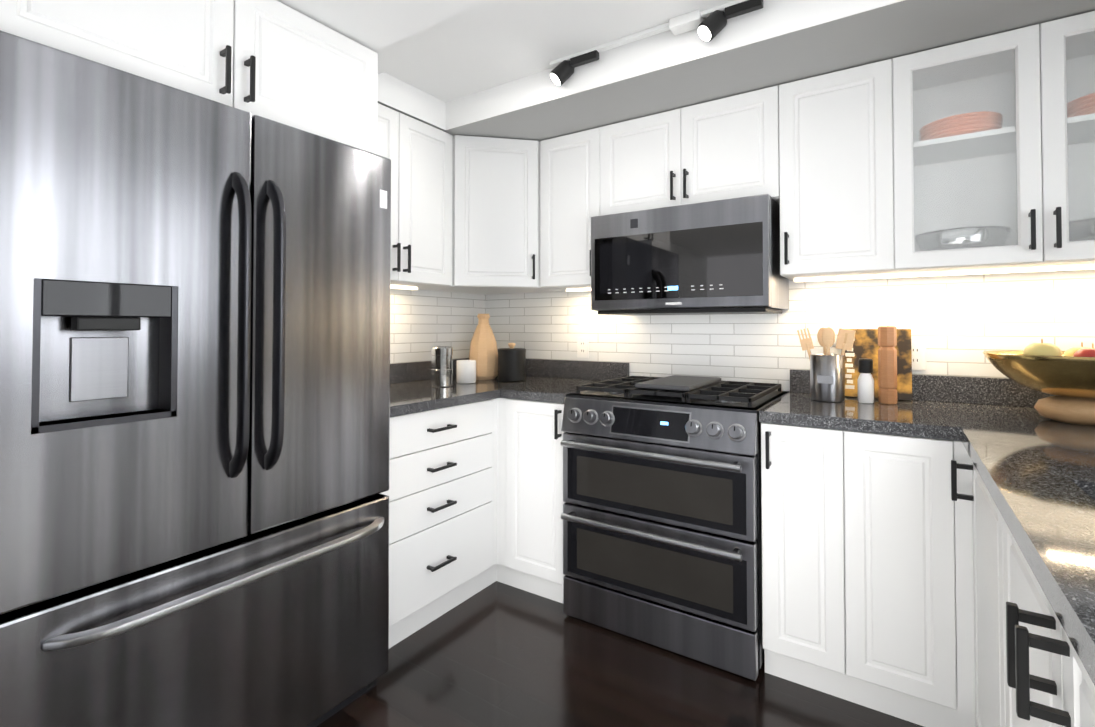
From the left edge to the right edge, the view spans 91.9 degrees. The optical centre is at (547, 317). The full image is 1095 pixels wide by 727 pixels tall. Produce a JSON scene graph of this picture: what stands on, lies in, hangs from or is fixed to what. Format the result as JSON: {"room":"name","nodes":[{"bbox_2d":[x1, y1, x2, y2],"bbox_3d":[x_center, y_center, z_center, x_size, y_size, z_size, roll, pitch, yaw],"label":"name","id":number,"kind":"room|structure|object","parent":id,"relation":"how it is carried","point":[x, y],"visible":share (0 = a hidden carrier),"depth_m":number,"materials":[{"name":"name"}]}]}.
{"room":"kitchen","nodes":[
{"label":"kitchen","id":0,"kind":"room"},
{"bbox_2d":[390,288,484,363],"bbox_3d":[-1.956,-0.129,1.076,0.100,2.700,5.500,-1,-1,34],"label":"wall","id":1,"kind":"structure","parent":0,"point":[423,323],"depth_m":2.94,"materials":[{"name":"tile"}]},
{"bbox_2d":[0,0,377,154],"bbox_3d":[-1.115,-0.743,1.616,0.707,0.373,0.959,-1,-1,34],"label":"upper cabinet","id":2,"kind":"object","parent":1,"relation":"attached to","point":[277,61],"visible":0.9,"depth_m":1.44,"materials":[{"name":"white wood"}]},
{"bbox_2d":[377,103,451,289],"bbox_3d":[-0.789,-0.532,2.408,0.369,0.767,0.718,-1,-1,34],"label":"upper cabinet","id":3,"kind":"object","parent":1,"relation":"attached to","point":[417,153],"visible":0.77,"depth_m":2.44,"materials":[{"name":"white wood"}]},
{"bbox_2d":[317,581,923,726],"bbox_3d":[-0.681,1.237,0.205,3.160,0.060,5.700,-1,-1,34],"label":"floor","id":4,"kind":"structure","parent":0,"point":[497,654],"depth_m":1.78,"materials":[{"name":"brown wood"}]},
{"bbox_2d":[0,30,390,726],"bbox_3d":[-1.072,0.343,1.570,0.807,1.775,0.961,-1,-1,34],"label":"fridge","id":5,"kind":"object","parent":4,"relation":"on","point":[194,406],"visible":1,"depth_m":1.27,"materials":[{"name":"black"}]},
{"bbox_2d":[380,398,565,647],"bbox_3d":[-0.355,0.809,2.481,0.985,0.874,1.354,-1,-1,34],"label":"base cabinet","id":6,"kind":"object","parent":4,"relation":"on","point":[474,492],"visible":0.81,"depth_m":2.28,"materials":[{"name":"white wood"}]},
{"bbox_2d":[390,358,628,416],"bbox_3d":[-0.355,0.300,2.489,0.987,0.139,1.354,-1,-1,34],"label":"countertop","id":7,"kind":"structure","parent":6,"relation":"on","point":[412,390],"depth_m":2.65,"materials":[{"name":"stone"}]},
{"bbox_2d":[431,347,452,386],"bbox_3d":[-0.513,0.237,2.572,0.104,0.190,0.104,-1,-1,34],"label":"steel canister","id":8,"kind":"object","parent":7,"relation":"on","point":[441,367],"visible":0.98,"depth_m":2.53,"materials":[{"name":"silver metal"}]},
{"bbox_2d":[456,360,475,383],"bbox_3d":[-0.419,0.277,2.731,0.100,0.115,0.100,-1,-1,34],"label":"cup","id":9,"kind":"object","parent":7,"relation":"on","point":[466,372],"visible":1,"depth_m":2.69,"materials":[{"name":"ceramic"}]},
{"bbox_2d":[469,314,497,379],"bbox_3d":[-0.354,0.158,2.930,0.160,0.360,0.152,-1,-1,34],"label":"vase","id":10,"kind":"object","parent":7,"relation":"on","point":[483,352],"visible":1,"depth_m":2.88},
{"bbox_2d":[498,343,525,381],"bbox_3d":[-0.192,0.235,2.839,0.152,0.203,0.152,-1,-1,34],"label":"canister","id":11,"kind":"object","parent":7,"relation":"on","point":[511,363],"visible":1,"depth_m":2.78,"materials":[{"name":"black ceramic"}]},
{"bbox_2d":[561,375,789,680],"bbox_3d":[0.548,0.756,2.245,0.772,0.972,0.739,-1,-1,34],"label":"range","id":12,"kind":"object","parent":4,"relation":"on","point":[661,515],"visible":1,"depth_m":1.96,"materials":[{"name":"black metal"}]},
{"bbox_2d":[761,422,952,726],"bbox_3d":[1.145,0.799,1.921,0.570,0.874,0.626,-1,-1,34],"label":"base cabinet","id":13,"kind":"object","parent":4,"relation":"on","point":[899,580],"depth_m":1.66,"materials":[{"name":"white wood"}]},
{"bbox_2d":[759,369,1094,685],"bbox_3d":[0.413,0.363,0.272,1.187,0.341,4.196,-1,-1,34],"label":"countertop","id":14,"kind":"structure","parent":13,"relation":"on","point":[1035,469],"depth_m":1.23,"materials":[{"name":"stone"}]},
{"bbox_2d":[797,327,855,401],"bbox_3d":[1.097,0.180,2.085,0.206,0.287,0.122,-1,-1,34],"label":"utensil crock","id":15,"kind":"object","parent":14,"relation":"on","point":[827,376],"visible":1,"depth_m":2.04,"materials":[{"name":"silver metal"}]},
{"bbox_2d":[857,359,873,403],"bbox_3d":[1.209,0.239,2.011,0.054,0.166,0.054,-1,-1,34],"label":"salt grinder","id":16,"kind":"object","parent":14,"relation":"on","point":[865,381],"visible":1,"depth_m":1.99,"materials":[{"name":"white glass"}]},
{"bbox_2d":[841,329,911,400],"bbox_3d":[1.321,0.184,2.131,0.239,0.279,0.083,-1,-1,34],"label":"cookbook","id":17,"kind":"object","parent":14,"relation":"on","point":[865,345],"visible":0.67,"depth_m":2.12,"materials":[{"name":"multicoloured paper"}]},
{"bbox_2d":[878,326,896,403],"bbox_3d":[1.281,0.177,1.994,0.060,0.290,0.060,-1,-1,34],"label":"pepper mill","id":18,"kind":"object","parent":14,"relation":"on","point":[887,365],"visible":0.98,"depth_m":1.97,"materials":[{"name":"orange wood"}]},
{"bbox_2d":[983,339,1094,424],"bbox_3d":[1.609,0.189,1.602,0.450,0.251,0.450,-1,-1,34],"label":"fruit bowl","id":19,"kind":"object","parent":14,"relation":"on","point":[1067,377],"visible":1,"depth_m":1.55,"materials":[{"name":"gold wood"}]},
{"bbox_2d":[949,440,1094,726],"bbox_3d":[0.638,0.768,0.115,0.645,0.874,4.196,-1,-1,34],"label":"base cabinet","id":20,"kind":"object","parent":4,"relation":"on","point":[1015,664],"depth_m":1.10,"materials":[{"name":"white wood"}]},
{"bbox_2d":[277,0,1094,141],"bbox_3d":[-0.681,-1.225,0.248,3.160,0.536,5.700,-1,-1,34],"label":"ceiling","id":21,"kind":"structure","parent":0,"point":[480,68],"depth_m":1.94,"materials":[{"name":"grey paint"}]},
{"bbox_2d":[550,0,762,85],"bbox_3d":[0.825,-1.014,1.653,1.950,0.107,0.090,-1,-1,34],"label":"spotlights","id":22,"kind":"object","parent":21,"relation":"attached to","point":[712,25],"visible":1,"depth_m":1.87,"materials":[{"name":"black metal"}]},
{"bbox_2d":[485,269,1094,391],"bbox_3d":[0.868,-0.103,2.561,3.160,2.700,0.100,-1,-1,34],"label":"wall","id":23,"kind":"structure","parent":0,"point":[959,324],"depth_m":2.30,"materials":[{"name":"tile"}]},
{"bbox_2d":[418,135,565,294],"bbox_3d":[-0.297,-0.530,2.896,0.649,0.755,0.636,-1,-1,34],"label":"upper cabinet","id":24,"kind":"object","parent":23,"relation":"attached to","point":[495,215],"visible":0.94,"depth_m":2.67,"materials":[{"name":"white wood"}]},
{"bbox_2d":[540,127,599,291],"bbox_3d":[0.197,-0.533,2.752,0.345,0.755,0.328,-1,-1,34],"label":"upper cabinet","id":25,"kind":"object","parent":23,"relation":"attached to","point":[569,164],"depth_m":2.62,"materials":[{"name":"white wood"}]},
{"bbox_2d":[577,337,588,357],"bbox_3d":[0.196,0.164,2.936,0.072,0.116,0.007,-1,-1,34],"label":"electrical outlet","id":26,"kind":"object","parent":23,"relation":"attached to","point":[582,347],"visible":1,"depth_m":2.93,"materials":[{"name":"white plastic"}]},
{"bbox_2d":[600,85,783,215],"bbox_3d":[0.671,-0.693,2.440,0.794,0.445,0.328,-1,-1,34],"label":"upper cabinet","id":27,"kind":"object","parent":23,"relation":"attached to","point":[730,147],"depth_m":2.27,"materials":[{"name":"white wood"}]},
{"bbox_2d":[591,194,788,315],"bbox_3d":[0.636,-0.242,2.395,0.770,0.448,0.430,-1,-1,34],"label":"microwave","id":28,"kind":"object","parent":27,"relation":"attached to","point":[714,257],"visible":0.94,"depth_m":2.18,"materials":[{"name":"black metal"}]},
{"bbox_2d":[776,56,903,281],"bbox_3d":[1.165,-0.544,2.109,0.393,0.755,0.328,-1,-1,34],"label":"upper cabinet","id":29,"kind":"object","parent":23,"relation":"attached to","point":[842,205],"depth_m":1.96,"materials":[{"name":"white wood"}]},
{"bbox_2d":[911,341,926,369],"bbox_3d":[1.458,0.149,2.098,0.072,0.116,0.007,-1,-1,34],"label":"electrical outlet","id":30,"kind":"object","parent":23,"relation":"attached to","point":[918,349],"visible":0.56,"depth_m":2.09,"materials":[{"name":"white plastic"}]}
]}

